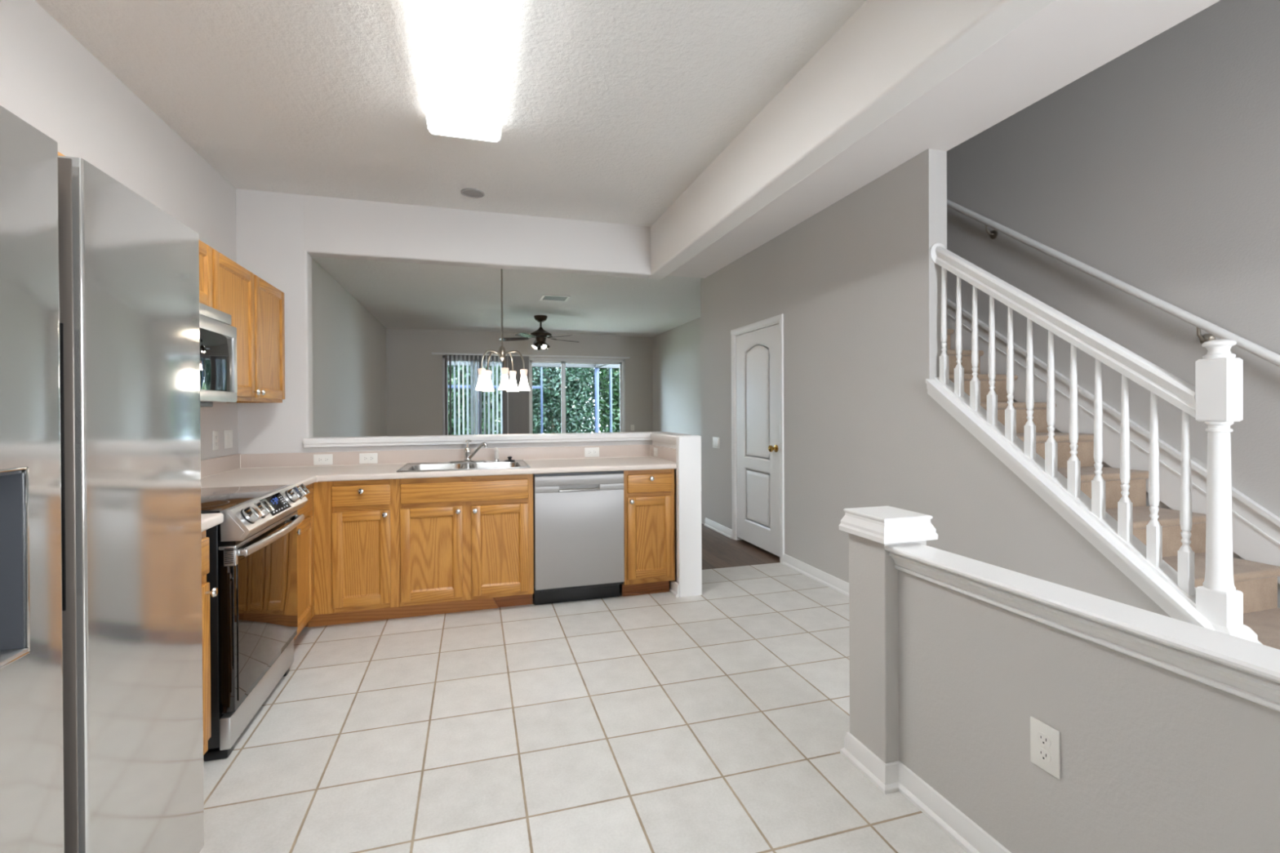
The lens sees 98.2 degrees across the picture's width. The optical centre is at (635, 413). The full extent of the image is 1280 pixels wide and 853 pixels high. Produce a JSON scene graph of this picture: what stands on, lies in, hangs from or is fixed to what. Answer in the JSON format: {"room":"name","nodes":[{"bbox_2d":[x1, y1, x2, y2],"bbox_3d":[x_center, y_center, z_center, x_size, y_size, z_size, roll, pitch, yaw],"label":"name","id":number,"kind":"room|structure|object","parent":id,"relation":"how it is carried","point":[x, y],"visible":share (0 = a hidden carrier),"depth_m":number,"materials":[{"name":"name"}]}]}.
{"room":"kitchen","nodes":[
{"label":"kitchen","id":0,"kind":"room"},
{"bbox_2d":[0,0,386,460],"bbox_3d":[-2.657,-0.222,3.566,0.120,3.000,13.320,0,0,-16],"label":"wall","id":1,"kind":"structure","parent":0,"point":[49,80],"depth_m":2.80,"materials":[{"name":"paint"}]},
{"bbox_2d":[199,240,212,307],"bbox_3d":[-2.013,-0.623,2.196,0.354,0.317,0.752,0,0,-16],"label":"upper cabinet","id":2,"kind":"object","parent":1,"relation":"attached to","point":[205,251],"visible":0.12,"depth_m":2.53,"materials":[{"name":"brown wood"}]},
{"bbox_2d":[199,302,237,407],"bbox_3d":[-2.002,-0.244,2.250,0.398,0.436,0.756,0,0,-16],"label":"microwave","id":3,"kind":"object","parent":2,"relation":"attached to","point":[218,339],"visible":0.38,"depth_m":2.46,"materials":[{"name":"grey metal"}]},
{"bbox_2d":[212,431,218,450],"bbox_3d":[-2.516,0.163,3.321,0.008,0.115,0.072,0,0,-16],"label":"wall outlet","id":4,"kind":"object","parent":1,"relation":"attached to","point":[215,433],"visible":1,"depth_m":3.31,"materials":[{"name":"white plastic"}]},
{"bbox_2d":[224,429,232,448],"bbox_3d":[-2.568,0.163,3.499,0.008,0.115,0.115,0,0,-16],"label":"switch plate","id":5,"kind":"object","parent":1,"relation":"attached to","point":[228,433],"visible":1,"depth_m":3.50,"materials":[{"name":"white plastic"}]},
{"bbox_2d":[212,248,284,403],"bbox_3d":[-2.261,-0.424,3.052,0.354,0.720,1.023,0,0,-16],"label":"upper cabinet","id":6,"kind":"object","parent":1,"relation":"attached to","point":[255,307],"visible":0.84,"depth_m":3.07,"materials":[{"name":"brown wood"}]},
{"bbox_2d":[235,188,652,568],"bbox_3d":[-1.257,-0.107,4.109,2.871,2.750,0.130,0,0,-16],"label":"wall","id":7,"kind":"structure","parent":0,"point":[278,235],"depth_m":3.86,"materials":[{"name":"paint"}]},
{"bbox_2d":[303,431,699,447],"bbox_3d":[-0.916,0.194,3.898,2.618,0.062,0.787,0,0,-16],"label":"trim ledge","id":8,"kind":"object","parent":7,"relation":"on","point":[664,437],"visible":0.89,"depth_m":4.04,"materials":[{"name":"white wood"}]},
{"bbox_2d":[386,328,653,435],"bbox_3d":[-2.059,-0.204,10.614,5.211,2.900,0.120,0,0,-16],"label":"wall","id":9,"kind":"structure","parent":0,"point":[414,374],"depth_m":10.14,"materials":[{"name":"beige paint"}]},
{"bbox_2d":[442,355,507,435],"bbox_3d":[-2.982,0.097,10.341,1.160,2.310,0.080,0,0,-16],"label":"window","id":10,"kind":"structure","parent":9,"relation":"in","point":[443,357],"depth_m":10.23,"materials":[{"name":"white metal"}]},
{"bbox_2d":[431,352,507,435],"bbox_3d":[-3.043,0.062,10.212,1.330,2.322,0.083,0,0,-16],"label":"vertical blind","id":11,"kind":"object","parent":10,"relation":"attached to","point":[504,411],"visible":0.7,"depth_m":10.23,"materials":[{"name":"white plastic"}]},
{"bbox_2d":[528,357,625,433],"bbox_3d":[-1.148,0.085,10.875,1.920,2.310,0.080,0,0,-16],"label":"window","id":12,"kind":"structure","parent":9,"relation":"in","point":[535,360],"depth_m":10.82,"materials":[{"name":"white metal"}]},
{"bbox_2d":[507,354,629,434],"bbox_3d":[-1.257,0.050,10.731,2.370,2.322,0.045,0,0,-16],"label":"vertical blind","id":13,"kind":"object","parent":12,"relation":"attached to","point":[518,401],"visible":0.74,"depth_m":10.45,"materials":[{"name":"white plastic"}]},
{"bbox_2d":[631,424,634,431],"bbox_3d":[-0.064,0.293,11.130,0.075,0.118,0.008,0,0,-16],"label":"wall outlet","id":14,"kind":"object","parent":9,"relation":"attached to","point":[632,425],"visible":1,"depth_m":11.13,"materials":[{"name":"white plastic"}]},
{"bbox_2d":[199,504,967,852],"bbox_3d":[-0.188,1.292,4.226,4.971,0.060,13.200,0,0,-16],"label":"floor","id":15,"kind":"structure","parent":0,"point":[717,720],"depth_m":2.18,"materials":[{"name":"tile"}]},
{"bbox_2d":[0,105,204,852],"bbox_3d":[-1.439,0.392,1.018,0.734,1.780,0.914,0,0,-16],"label":"refrigerator","id":16,"kind":"object","parent":15,"relation":"on","point":[101,713],"visible":1,"depth_m":1.11,"materials":[{"name":"grey metal"}]},
{"bbox_2d":[201,530,217,755],"bbox_3d":[-1.696,0.844,1.672,0.620,0.874,0.422,0,0,-16],"label":"base cabinet","id":17,"kind":"object","parent":15,"relation":"on","point":[206,592],"visible":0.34,"depth_m":1.90,"materials":[{"name":"brown wood"}]},
{"bbox_2d":[200,512,223,531],"bbox_3d":[-1.728,0.337,1.696,0.610,0.136,0.508,0,0,-16],"label":"countertop","id":18,"kind":"structure","parent":17,"relation":"on","point":[208,521],"depth_m":1.95,"materials":[{"name":"laminate"}]},
{"bbox_2d":[200,483,309,761],"bbox_3d":[-1.848,0.814,2.341,0.683,0.930,0.765,0,0,-16],"label":"range","id":19,"kind":"object","parent":15,"relation":"on","point":[253,552],"visible":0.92,"depth_m":2.19,"materials":[{"name":"black glass"}]},
{"bbox_2d":[200,484,286,514],"bbox_3d":[-1.905,0.368,2.325,0.570,0.016,0.760,0,0,-16],"label":"cooktop","id":20,"kind":"object","parent":19,"relation":"in","point":[213,500],"depth_m":2.40,"materials":[{"name":"black glass"}]},
{"bbox_2d":[293,483,314,640],"bbox_3d":[-2.066,0.840,2.940,0.620,0.874,0.473,0,0,-16],"label":"base cabinet","id":21,"kind":"object","parent":15,"relation":"on","point":[305,571],"visible":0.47,"depth_m":3.06,"materials":[{"name":"brown wood"}]},
{"bbox_2d":[305,479,396,626],"bbox_3d":[-1.774,0.836,3.544,0.517,0.874,0.620,0,0,-16],"label":"base cabinet","id":22,"kind":"object","parent":15,"relation":"on","point":[355,545],"visible":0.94,"depth_m":3.29,"materials":[{"name":"brown wood"}]},
{"bbox_2d":[308,474,533,626],"bbox_3d":[-1.370,0.834,3.662,1.319,0.874,0.620,0,0,-16],"label":"base cabinet","id":23,"kind":"object","parent":15,"relation":"on","point":[464,544],"visible":0.97,"depth_m":3.47,"materials":[{"name":"brown wood"}]},
{"bbox_2d":[200,444,676,488],"bbox_3d":[-1.092,0.326,3.530,2.856,0.136,1.076,0,0,-16],"label":"countertop","id":24,"kind":"structure","parent":23,"relation":"on","point":[269,468],"depth_m":3.70,"materials":[{"name":"laminate"}]},
{"bbox_2d":[313,453,332,465],"bbox_3d":[-2.123,0.315,3.766,0.115,0.072,0.008,0,0,-16],"label":"wall outlet","id":25,"kind":"object","parent":24,"relation":"attached to","point":[325,459],"visible":1,"depth_m":3.76,"materials":[{"name":"white plastic"}]},
{"bbox_2d":[317,457,322,462],"bbox_3d":[-2.141,0.316,3.758,0.029,0.034,0.003,0,0,-16],"label":"receptacle","id":26,"kind":"object","parent":25,"relation":"attached to","point":[319,459],"depth_m":3.76,"materials":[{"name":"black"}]},
{"bbox_2d":[324,457,328,462],"bbox_3d":[-2.104,0.315,3.769,0.029,0.034,0.003,0,0,-16],"label":"receptacle","id":27,"kind":"object","parent":25,"relation":"attached to","point":[326,459],"depth_m":3.77,"materials":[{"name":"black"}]},
{"bbox_2d":[359,453,377,463],"bbox_3d":[-1.853,0.314,3.845,0.115,0.072,0.008,0,0,-16],"label":"wall outlet","id":28,"kind":"object","parent":24,"relation":"attached to","point":[364,458],"visible":1,"depth_m":3.84,"materials":[{"name":"white plastic"}]},
{"bbox_2d":[396,459,530,472],"bbox_3d":[-1.134,0.436,3.711,0.798,0.182,0.536,0,0,-16],"label":"sink","id":29,"kind":"object","parent":24,"relation":"in","point":[517,464],"visible":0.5,"depth_m":3.81,"materials":[{"name":"silver metal"}]},
{"bbox_2d":[493,447,499,462],"bbox_3d":[-0.996,0.295,3.961,0.043,0.103,0.047,0,0,18],"label":"sprayer","id":30,"kind":"object","parent":29,"relation":"on","point":[495,449],"visible":1,"depth_m":3.95,"materials":[{"name":"silver metal"}]},
{"bbox_2d":[504,456,515,462],"bbox_3d":[-0.905,0.328,3.986,0.076,0.036,0.076,0,0,-16],"label":"stopper","id":31,"kind":"object","parent":29,"relation":"on","point":[509,458],"visible":1,"depth_m":3.97,"materials":[{"name":"black rubber"}]},
{"bbox_2d":[448,440,487,463],"bbox_3d":[-1.166,0.268,3.860,0.259,0.159,0.175,0,0,-16],"label":"faucet","id":32,"kind":"object","parent":24,"relation":"on","point":[468,455],"visible":1,"depth_m":3.89,"materials":[{"name":"silver metal"}]},
{"bbox_2d":[584,447,599,457],"bbox_3d":[-0.338,0.301,4.286,0.115,0.072,0.008,0,0,-16],"label":"wall outlet","id":33,"kind":"object","parent":24,"relation":"attached to","point":[588,451],"visible":1,"depth_m":4.28,"materials":[{"name":"white plastic"}]},
{"bbox_2d":[653,447,657,457],"bbox_3d":[0.152,0.301,4.276,0.008,0.068,0.085,0,0,-16],"label":"wall outlet","id":34,"kind":"object","parent":24,"relation":"attached to","point":[655,450],"visible":1,"depth_m":4.26,"materials":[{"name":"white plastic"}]},
{"bbox_2d":[533,471,624,604],"bbox_3d":[-0.444,0.826,3.933,0.601,0.867,0.597,0,0,-16],"label":"dishwasher","id":35,"kind":"object","parent":15,"relation":"on","point":[579,527],"visible":0.98,"depth_m":3.66,"materials":[{"name":"silver metal"}]},
{"bbox_2d":[621,468,675,596],"bbox_3d":[0.023,0.824,4.068,0.364,0.874,0.620,0,0,-16],"label":"base cabinet","id":36,"kind":"object","parent":15,"relation":"on","point":[648,495],"visible":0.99,"depth_m":3.81,"materials":[{"name":"brown wood"}]},
{"bbox_2d":[848,533,926,763],"bbox_3d":[0.898,0.844,1.984,0.175,0.842,0.190,0,0,-16],"label":"pillar","id":37,"kind":"structure","parent":15,"relation":"on","point":[873,577],"depth_m":1.92,"materials":[{"name":"beige paint"}]},
{"bbox_2d":[838,506,937,543],"bbox_3d":[0.895,0.393,1.982,0.222,0.080,0.237,0,0,-16],"label":"cap","id":38,"kind":"object","parent":37,"relation":"on","point":[881,524],"visible":1,"depth_m":1.90,"materials":[{"name":"white wood"}]},
{"bbox_2d":[946,328,1279,649],"bbox_3d":[1.962,-0.066,4.087,0.860,2.634,4.661,0,0,-16],"label":"staircase","id":39,"kind":"structure","parent":15,"relation":"on","point":[1257,581],"depth_m":2.77,"materials":[{"name":"beige carpet"}]},
{"bbox_2d":[34,0,1220,337],"bbox_3d":[-0.220,-1.612,4.272,5.211,0.252,13.320,0,0,-16],"label":"ceiling","id":40,"kind":"structure","parent":0,"point":[612,109],"depth_m":2.69,"materials":[{"name":"white paint"}]},
{"bbox_2d":[407,0,513,142],"bbox_3d":[-0.692,-1.431,2.213,0.352,0.088,1.230,0,0,-16],"label":"ceiling light","id":41,"kind":"object","parent":40,"relation":"attached to","point":[462,46],"visible":1,"depth_m":2.19,"materials":[{"name":"white plastic"}]},
{"bbox_2d":[460,188,484,198],"bbox_3d":[-1.096,-1.476,3.730,0.156,0.009,0.156,0,0,-16],"label":"ceiling speaker","id":42,"kind":"object","parent":40,"relation":"attached to","point":[469,193],"visible":1,"depth_m":3.72,"materials":[{"name":"grey plastic"}]},
{"bbox_2d":[475,268,529,391],"bbox_3d":[-1.330,-0.867,5.538,0.530,1.283,0.518,0,0,-16],"label":"chandelier","id":43,"kind":"object","parent":40,"relation":"hanging from","point":[484,384],"visible":0.99,"depth_m":5.53,"materials":[{"name":"white glass"}]},
{"bbox_2d":[498,315,577,350],"bbox_3d":[-1.503,-1.259,8.765,1.267,0.523,1.228,0,0,-16],"label":"ceiling fan","id":44,"kind":"object","parent":40,"relation":"hanging from","point":[540,335],"visible":1,"depth_m":8.64,"materials":[{"name":"brown metal"}]},
{"bbox_2d":[539,294,570,302],"bbox_3d":[-1.064,-1.510,7.297,0.360,0.014,0.340,0,0,-16],"label":"ceiling vent","id":45,"kind":"object","parent":40,"relation":"in","point":[548,297],"visible":1,"depth_m":7.28,"materials":[{"name":"white plastic"}]},
{"bbox_2d":[648,0,1055,279],"bbox_3d":[1.109,-1.291,1.293,0.140,0.384,6.855,0,0,-16],"label":"beam","id":46,"kind":"structure","parent":40,"relation":"attached to","point":[888,54],"depth_m":2.19,"materials":[{"name":"white paint"}]},
{"bbox_2d":[652,440,676,585],"bbox_3d":[0.270,0.739,4.225,0.138,1.040,0.765,0,0,-16],"label":"wall","id":47,"kind":"structure","parent":0,"point":[654,442],"depth_m":3.94,"materials":[{"name":"white paint"}]},
{"bbox_2d":[669,580,679,597],"bbox_3d":[0.266,1.218,3.869,0.022,0.085,0.140,0,0,-16],"label":"baseboard","id":48,"kind":"structure","parent":47,"relation":"attached to","point":[674,586],"depth_m":3.85,"materials":[{"name":"white wood"}]},
{"bbox_2d":[675,435,702,597],"bbox_3d":[0.370,0.710,3.842,0.169,1.100,0.048,0,0,-16],"label":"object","id":49,"kind":"structure","parent":47,"relation":"attached to","point":[688,448],"depth_m":3.82,"materials":[{"name":"white paint"}]},
{"bbox_2d":[700,278,706,524],"bbox_3d":[1.235,-1.355,6.363,1.010,5.200,0.120,0,0,-16],"label":"wall","id":50,"kind":"structure","parent":0,"point":[702,280],"depth_m":6.23,"materials":[{"name":"beige paint"}]},
{"bbox_2d":[704,148,1171,617],"bbox_3d":[1.469,-0.121,4.010,0.127,2.750,4.535,0,0,-16],"label":"wall","id":51,"kind":"structure","parent":0,"point":[855,284],"depth_m":3.58,"materials":[{"name":"beige paint"}]},
{"bbox_2d":[712,436,719,448],"bbox_3d":[0.852,0.315,5.896,0.008,0.115,0.165,0,0,-16],"label":"switch plate","id":52,"kind":"object","parent":51,"relation":"attached to","point":[715,440],"visible":1,"depth_m":5.90,"materials":[{"name":"white plastic"}]},
{"bbox_2d":[730,313,784,563],"bbox_3d":[1.110,0.212,5.070,0.154,2.078,0.956,0,0,-16],"label":"door","id":53,"kind":"structure","parent":51,"relation":"in","point":[757,467],"depth_m":5.03,"materials":[{"name":"white wood"}]},
{"bbox_2d":[704,517,848,596],"bbox_3d":[1.405,1.212,3.995,0.022,0.085,4.535,0,0,-16],"label":"baseboard","id":54,"kind":"structure","parent":51,"relation":"attached to","point":[831,581],"depth_m":4.27,"materials":[{"name":"white wood"}]},
{"bbox_2d":[925,377,1262,644],"bbox_3d":[1.913,0.526,2.488,0.169,1.463,1.389,0,0,-16],"label":"trim","id":55,"kind":"structure","parent":51,"relation":"attached to","point":[1160,584],"depth_m":2.37,"materials":[{"name":"white wood"}]},
{"bbox_2d":[928,243,1257,641],"bbox_3d":[1.908,-0.066,2.527,0.140,1.791,1.302,0,0,-16],"label":"stair railing","id":56,"kind":"object","parent":55,"relation":"on","point":[1216,399],"visible":0.98,"depth_m":2.20,"materials":[{"name":"white wood"}]},
{"bbox_2d":[652,0,1279,608],"bbox_3d":[2.225,-1.354,4.985,0.120,5.200,13.320,0,0,-16],"label":"wall","id":57,"kind":"structure","parent":0,"point":[1156,170],"depth_m":2.96,"materials":[{"name":"beige paint"}]},
{"bbox_2d":[946,298,1279,583],"bbox_3d":[2.409,-0.644,4.093,0.034,3.785,4.800,0,0,-16],"label":"trim","id":58,"kind":"structure","parent":57,"relation":"attached to","point":[1255,529],"depth_m":3.04,"materials":[{"name":"white wood"}]},
{"bbox_2d":[946,199,1279,367],"bbox_3d":[2.427,-1.382,3.914,0.090,3.525,4.675,0,0,-16],"label":"wall handrail","id":59,"kind":"object","parent":57,"relation":"attached to","point":[1200,323],"visible":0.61,"depth_m":2.96,"materials":[{"name":"white wood"}]},
{"bbox_2d":[898,569,1279,852],"bbox_3d":[1.311,0.893,0.579,0.072,0.750,2.760,0,0,-16],"label":"wall","id":60,"kind":"structure","parent":0,"point":[1154,759],"depth_m":1.34,"materials":[{"name":"beige paint"}]},
{"bbox_2d":[840,731,1011,852],"bbox_3d":[1.271,1.226,0.673,0.197,0.085,2.962,0,0,-16],"label":"baseboard","id":61,"kind":"structure","parent":60,"relation":"attached to","point":[893,776],"depth_m":1.77,"materials":[{"name":"white wood"}]},
{"bbox_2d":[1030,716,1060,779],"bbox_3d":[1.030,0.842,1.398,0.008,0.118,0.075,0,0,-16],"label":"wall outlet","id":62,"kind":"object","parent":60,"relation":"attached to","point":[1045,740],"visible":1,"depth_m":1.39,"materials":[{"name":"white plastic"}]},
{"bbox_2d":[1036,732,1050,747],"bbox_3d":[1.028,0.822,1.397,0.003,0.029,0.034,0,0,-16],"label":"receptacle","id":63,"kind":"object","parent":62,"relation":"attached to","point":[1043,739],"depth_m":1.40,"materials":[{"name":"white plastic"}]},
{"bbox_2d":[1036,746,1050,763],"bbox_3d":[1.028,0.861,1.397,0.003,0.029,0.034,0,0,-16],"label":"receptacle","id":64,"kind":"object","parent":62,"relation":"attached to","point":[1043,753],"depth_m":1.40,"materials":[{"name":"white plastic"}]},
{"bbox_2d":[884,542,1279,711],"bbox_3d":[1.290,0.490,0.568,0.138,0.082,2.752,0,0,-16],"label":"cap","id":65,"kind":"object","parent":60,"relation":"on","point":[1250,670],"visible":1,"depth_m":1.23,"materials":[{"name":"white wood"}]},
{"label":"outside","id":66,"kind":"structure","parent":0,"visible":0},
{"bbox_3d":[-4.017,1.398,19.110,28.000,0.250,17.280,0,0,-16],"label":"ground","id":67,"kind":"structure","parent":66,"visible":0},
{"bbox_2d":[448,365,500,435],"bbox_3d":[-4.516,-0.703,14.735,2.268,4.004,1.628,0,0,-14],"label":"tree","id":68,"kind":"object","parent":67,"relation":"on","point":[456,366],"visible":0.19,"depth_m":14.46,"materials":[{"name":"green plant"}]},
{"bbox_2d":[532,367,594,433],"bbox_3d":[-2.252,-0.618,15.386,2.233,3.806,1.583,0,0,-16],"label":"shrub","id":69,"kind":"object","parent":67,"relation":"on","point":[576,396],"visible":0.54,"depth_m":15.15,"materials":[{"name":"green plant"}]},
{"bbox_2d":[537,368,617,433],"bbox_3d":[-2.357,-1.949,20.470,4.671,6.433,3.387,0,0,-16],"label":"tree","id":70,"kind":"object","parent":67,"relation":"on","point":[592,392],"visible":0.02,"depth_m":20.10,"materials":[{"name":"green plant"}]},
{"bbox_2d":[599,368,619,432],"bbox_3d":[-0.037,-0.748,16.033,2.248,4.038,1.662,0,0,-16],"label":"tree","id":71,"kind":"object","parent":67,"relation":"on","point":[605,413],"visible":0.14,"depth_m":15.68,"materials":[{"name":"green plant"}]},
{"bbox_3d":[-2.004,1.274,12.197,9.000,0.029,2.879,0,0,-16],"label":"patio","id":72,"kind":"object","parent":67,"relation":"on","visible":0},
{"bbox_2d":[448,361,619,433],"bbox_3d":[-2.073,-0.121,12.402,9.000,2.760,2.360,0,0,-16],"label":"frame","id":73,"kind":"object","parent":72,"relation":"on","point":[596,366],"visible":0.27,"depth_m":13.80,"materials":[{"name":"white"}]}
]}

